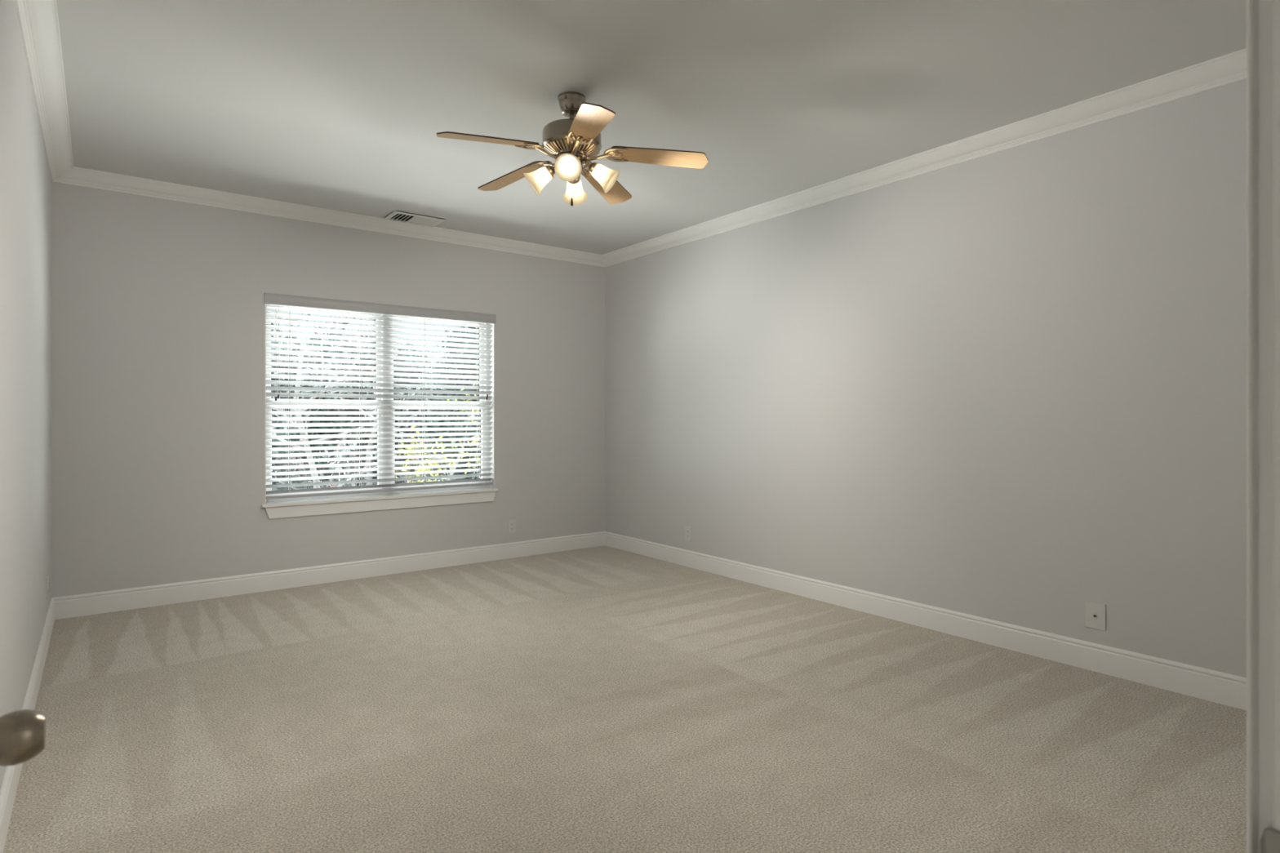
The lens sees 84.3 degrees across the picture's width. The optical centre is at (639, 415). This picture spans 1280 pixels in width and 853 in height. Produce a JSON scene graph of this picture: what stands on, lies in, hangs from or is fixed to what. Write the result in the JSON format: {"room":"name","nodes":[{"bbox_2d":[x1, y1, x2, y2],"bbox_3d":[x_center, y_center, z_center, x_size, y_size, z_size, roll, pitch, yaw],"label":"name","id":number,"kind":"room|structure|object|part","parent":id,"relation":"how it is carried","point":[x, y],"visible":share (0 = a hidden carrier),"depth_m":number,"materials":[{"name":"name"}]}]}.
{"room":"empty bedroom","nodes":[
{"label":"empty bedroom","id":0,"kind":"room"},
{"bbox_2d":[0,0,51,790],"bbox_3d":[-1.992,-0.034,2.094,0.160,2.940,5.718,0,0,-37],"label":"wall","id":1,"kind":"structure","parent":0,"point":[25,181],"depth_m":2.59,"materials":[{"name":"white paint"}]},
{"bbox_2d":[0,597,54,852],"bbox_3d":[-1.909,1.169,2.130,0.015,0.133,5.443,0,0,-37],"label":"baseboard","id":2,"kind":"structure","parent":1,"relation":"attached to","point":[8,790],"depth_m":2.74,"materials":[{"name":"white paint"}]},
{"bbox_2d":[13,0,73,182],"bbox_3d":[-1.872,-1.461,2.158,0.108,0.086,5.443,0,0,-37],"label":"crown molding","id":3,"kind":"structure","parent":1,"relation":"attached to","point":[38,20],"depth_m":3.03,"materials":[{"name":"white paint"}]},
{"bbox_2d":[51,182,604,597],"bbox_3d":[-1.999,-0.034,5.586,4.068,2.940,0.160,0,0,-37],"label":"wall","id":4,"kind":"structure","parent":0,"point":[158,305],"depth_m":4.85,"materials":[{"name":"white paint"}]},
{"bbox_2d":[52,531,604,619],"bbox_3d":[-1.946,1.169,5.516,4.068,0.133,0.015,0,0,-37],"label":"baseboard","id":5,"kind":"structure","parent":4,"relation":"attached to","point":[99,602],"depth_m":5.12,"materials":[{"name":"white paint"}]},
{"bbox_2d":[53,166,604,266],"bbox_3d":[-1.918,-1.461,5.479,4.068,0.086,0.108,0,0,-37],"label":"crown molding","id":6,"kind":"structure","parent":4,"relation":"attached to","point":[78,176],"depth_m":5.09,"materials":[{"name":"white paint"}]},
{"bbox_2d":[261,303,497,519],"bbox_3d":[-1.983,-0.068,5.574,1.805,1.593,0.178,0,0,-37],"label":"window","id":7,"kind":"structure","parent":4,"relation":"in","point":[361,502],"depth_m":5.57,"materials":[{"name":"white plastic"}]},
{"bbox_3d":[-2.376,-0.454,5.353,0.809,0.750,0.026,0,0,-37],"label":"sash","id":8,"kind":"part","parent":7,"relation":"part of","materials":[{"name":"white plastic"}]},
{"bbox_3d":[-2.359,0.242,5.331,0.809,0.703,0.026,0,0,-37],"label":"sash","id":9,"kind":"part","parent":7,"relation":"part of","materials":[{"name":"white plastic"}]},
{"bbox_3d":[-1.964,0.635,5.548,1.805,0.022,0.113,0,0,-37],"label":"sill","id":10,"kind":"part","parent":7,"relation":"part of","materials":[{"name":"white paint"}]},
{"bbox_2d":[263,293,496,499],"bbox_3d":[-1.957,-0.137,5.542,1.777,1.458,0.077,0,0,-37],"label":"window blind","id":11,"kind":"object","parent":7,"relation":"attached to","point":[288,300],"visible":1,"depth_m":5.48,"materials":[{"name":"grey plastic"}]},
{"bbox_3d":[-2.534,-0.116,5.117,0.008,1.396,0.049,0,0,-37],"label":"ladder cord","id":12,"kind":"part","parent":11,"relation":"part of","materials":[{"name":"white fabric"}]},
{"bbox_3d":[-2.138,-0.116,5.420,0.008,1.396,0.049,0,0,-37],"label":"ladder cord","id":13,"kind":"part","parent":11,"relation":"part of","materials":[{"name":"white fabric"}]},
{"bbox_3d":[-1.966,0.582,5.550,1.741,0.020,0.052,0,0,-37],"label":"rail","id":14,"kind":"part","parent":11,"relation":"part of","materials":[{"name":"grey plastic"}]},
{"bbox_3d":[-1.370,-0.116,6.006,0.008,1.396,0.049,0,0,-37],"label":"ladder cord","id":15,"kind":"part","parent":11,"relation":"part of","materials":[{"name":"white fabric"}]},
{"bbox_3d":[-1.300,-0.475,6.005,0.002,0.638,0.002,0,0,-37],"label":"pull cord","id":16,"kind":"part","parent":11,"relation":"part of","materials":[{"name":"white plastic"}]},
{"bbox_3d":[-1.677,-0.454,5.887,0.805,0.750,0.026,0,0,-37],"label":"sash","id":17,"kind":"part","parent":7,"relation":"part of","materials":[{"name":"white plastic"}]},
{"bbox_3d":[-1.660,0.242,5.864,0.805,0.703,0.026,0,0,-37],"label":"sash","id":18,"kind":"part","parent":7,"relation":"part of","materials":[{"name":"white plastic"}]},
{"bbox_2d":[508,519,515,533],"bbox_3d":[-1.113,0.964,6.156,0.072,0.116,0.009,0,0,-37],"label":"wall outlet","id":19,"kind":"object","parent":4,"relation":"attached to","point":[512,523],"visible":1,"depth_m":6.15,"materials":[{"name":"white plastic"}]},
{"bbox_2d":[56,0,1246,254],"bbox_3d":[-0.312,-1.579,3.377,4.388,0.150,5.718,0,0,-37],"label":"ceiling","id":20,"kind":"structure","parent":0,"point":[342,105],"depth_m":3.25,"materials":[{"name":"white paint"}]},
{"bbox_2d":[383,211,445,226],"bbox_3d":[-1.716,-1.506,5.390,0.385,0.037,0.260,0,0,-37],"label":"ceiling vent","id":21,"kind":"object","parent":20,"relation":"in","point":[398,216],"visible":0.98,"depth_m":5.38,"materials":[{"name":"white metal"}]},
{"bbox_2d":[436,91,708,205],"bbox_3d":[-0.362,-1.248,3.330,1.202,0.511,1.223,0,0,-37],"label":"ceiling fan","id":22,"kind":"object","parent":20,"relation":"hanging from","point":[575,141],"visible":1,"depth_m":3.30,"materials":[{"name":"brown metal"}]},
{"bbox_3d":[-0.668,-1.218,3.118,0.462,0.006,0.136,-7,15,-33],"label":"blade","id":23,"kind":"part","parent":22,"relation":"part of","materials":[{"name":"brown wood"}]},
{"bbox_3d":[-0.646,-1.218,3.604,0.462,0.006,0.136,-8,6,38],"label":"blade","id":24,"kind":"part","parent":22,"relation":"part of","materials":[{"name":"brown wood"}]},
{"bbox_3d":[-0.482,-1.110,3.345,0.137,0.133,0.124,0,0,0],"label":"lamp shade","id":25,"kind":"part","parent":22,"relation":"part of","materials":[{"name":"white glass"}]},
{"bbox_2d":[545,164,555,177],"bbox_3d":[-0.426,-1.154,3.345,0.050,0.059,0.064,0,0,0],"label":"socket","id":26,"kind":"object","parent":22,"relation":"attached to","point":[549,170],"depth_m":3.32,"materials":[{"name":"silver metal"}]},
{"bbox_3d":[-0.321,-1.124,3.186,0.124,0.133,0.137,0,0,0],"label":"lamp shade","id":27,"kind":"part","parent":22,"relation":"part of","materials":[{"name":"white glass"}]},
{"bbox_3d":[-0.321,-1.145,3.208,0.053,0.070,0.081,0,0,0],"label":"bulb","id":28,"kind":"part","parent":22,"relation":"part of","materials":[{"name":"white glass"}]},
{"bbox_2d":[563,155,575,164],"bbox_3d":[-0.322,-1.168,3.242,0.064,0.059,0.050,0,0,0],"label":"bulb","id":29,"kind":"object","parent":22,"relation":"attached to","point":[566,157],"depth_m":3.24,"materials":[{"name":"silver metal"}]},
{"bbox_2d":[568,176,580,184],"bbox_3d":[-0.323,-1.154,3.450,0.064,0.059,0.050,0,0,0],"label":"socket","id":30,"kind":"object","parent":22,"relation":"attached to","point":[577,181],"depth_m":3.44,"materials":[{"name":"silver metal"}]},
{"bbox_3d":[-0.323,-1.110,3.506,0.124,0.133,0.137,0,0,0],"label":"lamp shade","id":31,"kind":"part","parent":22,"relation":"part of","materials":[{"name":"white glass"}]},
{"bbox_3d":[-0.253,-1.184,3.346,0.073,0.050,0.022,0,0,0],"label":"lamp arm","id":32,"kind":"part","parent":22,"relation":"part of","materials":[{"name":"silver metal"}]},
{"bbox_3d":[-0.212,-1.218,2.947,0.136,0.006,0.462,11,3,-16],"label":"blade","id":33,"kind":"part","parent":22,"relation":"part of","materials":[{"name":"brown wood"}]},
{"bbox_2d":[588,162,598,175],"bbox_3d":[-0.219,-1.168,3.347,0.050,0.059,0.064,0,0,0],"label":"socket","id":34,"kind":"object","parent":22,"relation":"attached to","point":[593,167],"depth_m":3.32,"materials":[{"name":"silver metal"}]},
{"bbox_3d":[-0.163,-1.124,3.347,0.137,0.133,0.124,0,0,0],"label":"lamp shade","id":35,"kind":"part","parent":22,"relation":"part of","materials":[{"name":"white glass"}]},
{"bbox_3d":[-0.177,-1.218,3.733,0.136,0.006,0.462,-12,-10,19],"label":"blade","id":36,"kind":"part","parent":22,"relation":"part of","materials":[{"name":"brown wood"}]},
{"bbox_3d":[0.091,-1.218,3.328,0.462,0.006,0.136,6,-11,3],"label":"blade","id":37,"kind":"part","parent":22,"relation":"part of","materials":[{"name":"brown wood"}]},
{"bbox_2d":[604,79,1246,677],"bbox_3d":[1.368,-0.034,4.660,0.160,2.940,5.718,0,0,-37],"label":"wall","id":38,"kind":"structure","parent":0,"point":[1009,385],"depth_m":3.87,"materials":[{"name":"white paint"}]},
{"bbox_2d":[684,526,691,541],"bbox_3d":[0.394,0.966,5.796,0.009,0.116,0.072,0,0,-37],"label":"wall outlet","id":39,"kind":"object","parent":38,"relation":"attached to","point":[687,529],"visible":1,"depth_m":5.79,"materials":[{"name":"white plastic"}]},
{"bbox_2d":[602,48,1246,266],"bbox_3d":[1.275,-1.461,4.561,0.108,0.086,5.443,0,0,-37],"label":"crown molding","id":40,"kind":"structure","parent":38,"relation":"attached to","point":[1230,68],"depth_m":3.80,"materials":[{"name":"white paint"}]},
{"bbox_2d":[604,531,1246,710],"bbox_3d":[1.312,1.169,4.589,0.015,0.133,5.443,0,0,-37],"label":"baseboard","id":41,"kind":"structure","parent":38,"relation":"attached to","point":[1220,687],"depth_m":3.84,"materials":[{"name":"white paint"}]},
{"bbox_2d":[1085,600,1106,631],"bbox_3d":[2.202,0.968,3.423,0.015,0.127,0.088,0,0,-37],"label":"cable plate","id":42,"kind":"object","parent":38,"relation":"attached to","point":[1095,613],"visible":1,"depth_m":3.42,"materials":[{"name":"white plastic"}]},
{"bbox_3d":[1.388,-0.034,1.151,4.068,2.940,0.115,0,0,-37],"label":"wall","id":43,"kind":"structure","parent":0,"visible":0},
{"bbox_2d":[0,709,45,766],"bbox_3d":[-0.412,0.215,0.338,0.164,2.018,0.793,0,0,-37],"label":"door knob","id":44,"kind":"object","parent":43,"relation":"in","point":[22,732],"depth_m":0.63,"materials":[{"name":"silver metal"}]},
{"bbox_2d":[1246,0,1279,852],"bbox_3d":[0.514,0.181,0.484,0.073,2.110,0.149,0,0,-37],"label":"door frame","id":45,"kind":"structure","parent":43,"relation":"attached to","point":[1263,16],"depth_m":0.53,"materials":[{"name":"white paint"}]},
{"bbox_3d":[0.468,0.328,0.503,0.003,0.057,0.040,0,0,-37],"label":"strike plate","id":46,"kind":"part","parent":45,"relation":"part of","materials":[{"name":"silver metal"}]},
{"bbox_3d":[-0.264,1.342,3.314,4.388,0.188,5.558,0,0,-37],"label":"floor","id":47,"kind":"structure","parent":0,"visible":0},
{"bbox_2d":[3,545,1246,852],"bbox_3d":[-0.299,1.236,3.359,4.068,0.001,5.443,0,0,-37],"label":"floor","id":48,"kind":"structure","parent":47,"relation":"on","point":[604,699],"depth_m":2.75,"materials":[{"name":"beige carpet"}]},
{"label":"outside","id":49,"kind":"structure","parent":0,"visible":0},
{"bbox_2d":[271,461,480,480],"bbox_3d":[-21.097,4.386,31.748,85.000,0.300,63.927,0,0,-37],"label":"ground","id":50,"kind":"structure","parent":49,"point":[344,473],"depth_m":52.31,"materials":[{"name":"green plant"}]},
{"bbox_2d":[271,336,332,490],"bbox_3d":[-8.449,0.999,15.172,3.330,6.486,3.731,0,0,-21],"label":"bushy tree","id":51,"kind":"object","parent":50,"relation":"on","point":[273,354],"visible":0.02,"depth_m":15.27,"materials":[{"name":"green plant"}]},
{"bbox_2d":[271,312,398,488],"bbox_3d":[-10.749,0.332,22.686,6.157,7.822,5.153,0,0,-4],"label":"bushy tree","id":52,"kind":"object","parent":50,"relation":"on","point":[325,357],"visible":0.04,"depth_m":22.23,"materials":[{"name":"green plant"}]},
{"bbox_2d":[271,311,417,488],"bbox_3d":[-4.490,0.182,9.754,2.972,8.112,3.662,0,0,-37],"label":"bare tree","id":53,"kind":"object","parent":50,"relation":"on","point":[300,362],"visible":0.09,"depth_m":9.77,"materials":[{"name":"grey plant"}]},
{"bbox_2d":[271,313,431,489],"bbox_3d":[-5.252,0.263,13.397,3.086,7.953,2.899,0,0,9],"label":"bare tree","id":54,"kind":"object","parent":50,"relation":"on","point":[361,410],"visible":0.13,"depth_m":13.26,"materials":[{"name":"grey plant"}]},
{"bbox_2d":[309,335,450,488],"bbox_3d":[-7.133,0.964,18.988,4.090,6.565,3.149,0,0,-44],"label":"bushy tree","id":55,"kind":"object","parent":50,"relation":"on","point":[338,369],"visible":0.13,"depth_m":18.68,"materials":[{"name":"green plant"}]},
{"bbox_2d":[393,343,471,481],"bbox_3d":[-8.168,0.466,26.868,4.887,7.556,4.938,0,0,36],"label":"bushy tree","id":56,"kind":"object","parent":50,"relation":"on","point":[429,388],"visible":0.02,"depth_m":25.89,"materials":[{"name":"green plant"}]},
{"bbox_2d":[395,384,480,482],"bbox_3d":[-2.993,1.805,11.848,2.762,4.866,2.480,0,0,-37],"label":"tree","id":57,"kind":"object","parent":50,"relation":"on","point":[473,415],"visible":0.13,"depth_m":11.65,"materials":[{"name":"green plant"}]},
{"bbox_2d":[407,327,480,481],"bbox_3d":[-2.945,0.666,15.098,3.468,7.145,3.553,0,0,3],"label":"evergreen tree","id":58,"kind":"object","parent":50,"relation":"on","point":[464,389],"visible":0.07,"depth_m":14.38,"materials":[{"name":"green plant"}]},
{"bbox_2d":[435,325,479,479],"bbox_3d":[-4.276,0.584,22.574,4.441,7.322,4.184,0,0,-18],"label":"bushy tree","id":59,"kind":"object","parent":50,"relation":"on","point":[443,326],"visible":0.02,"depth_m":21.59,"materials":[{"name":"green plant"}]}
]}

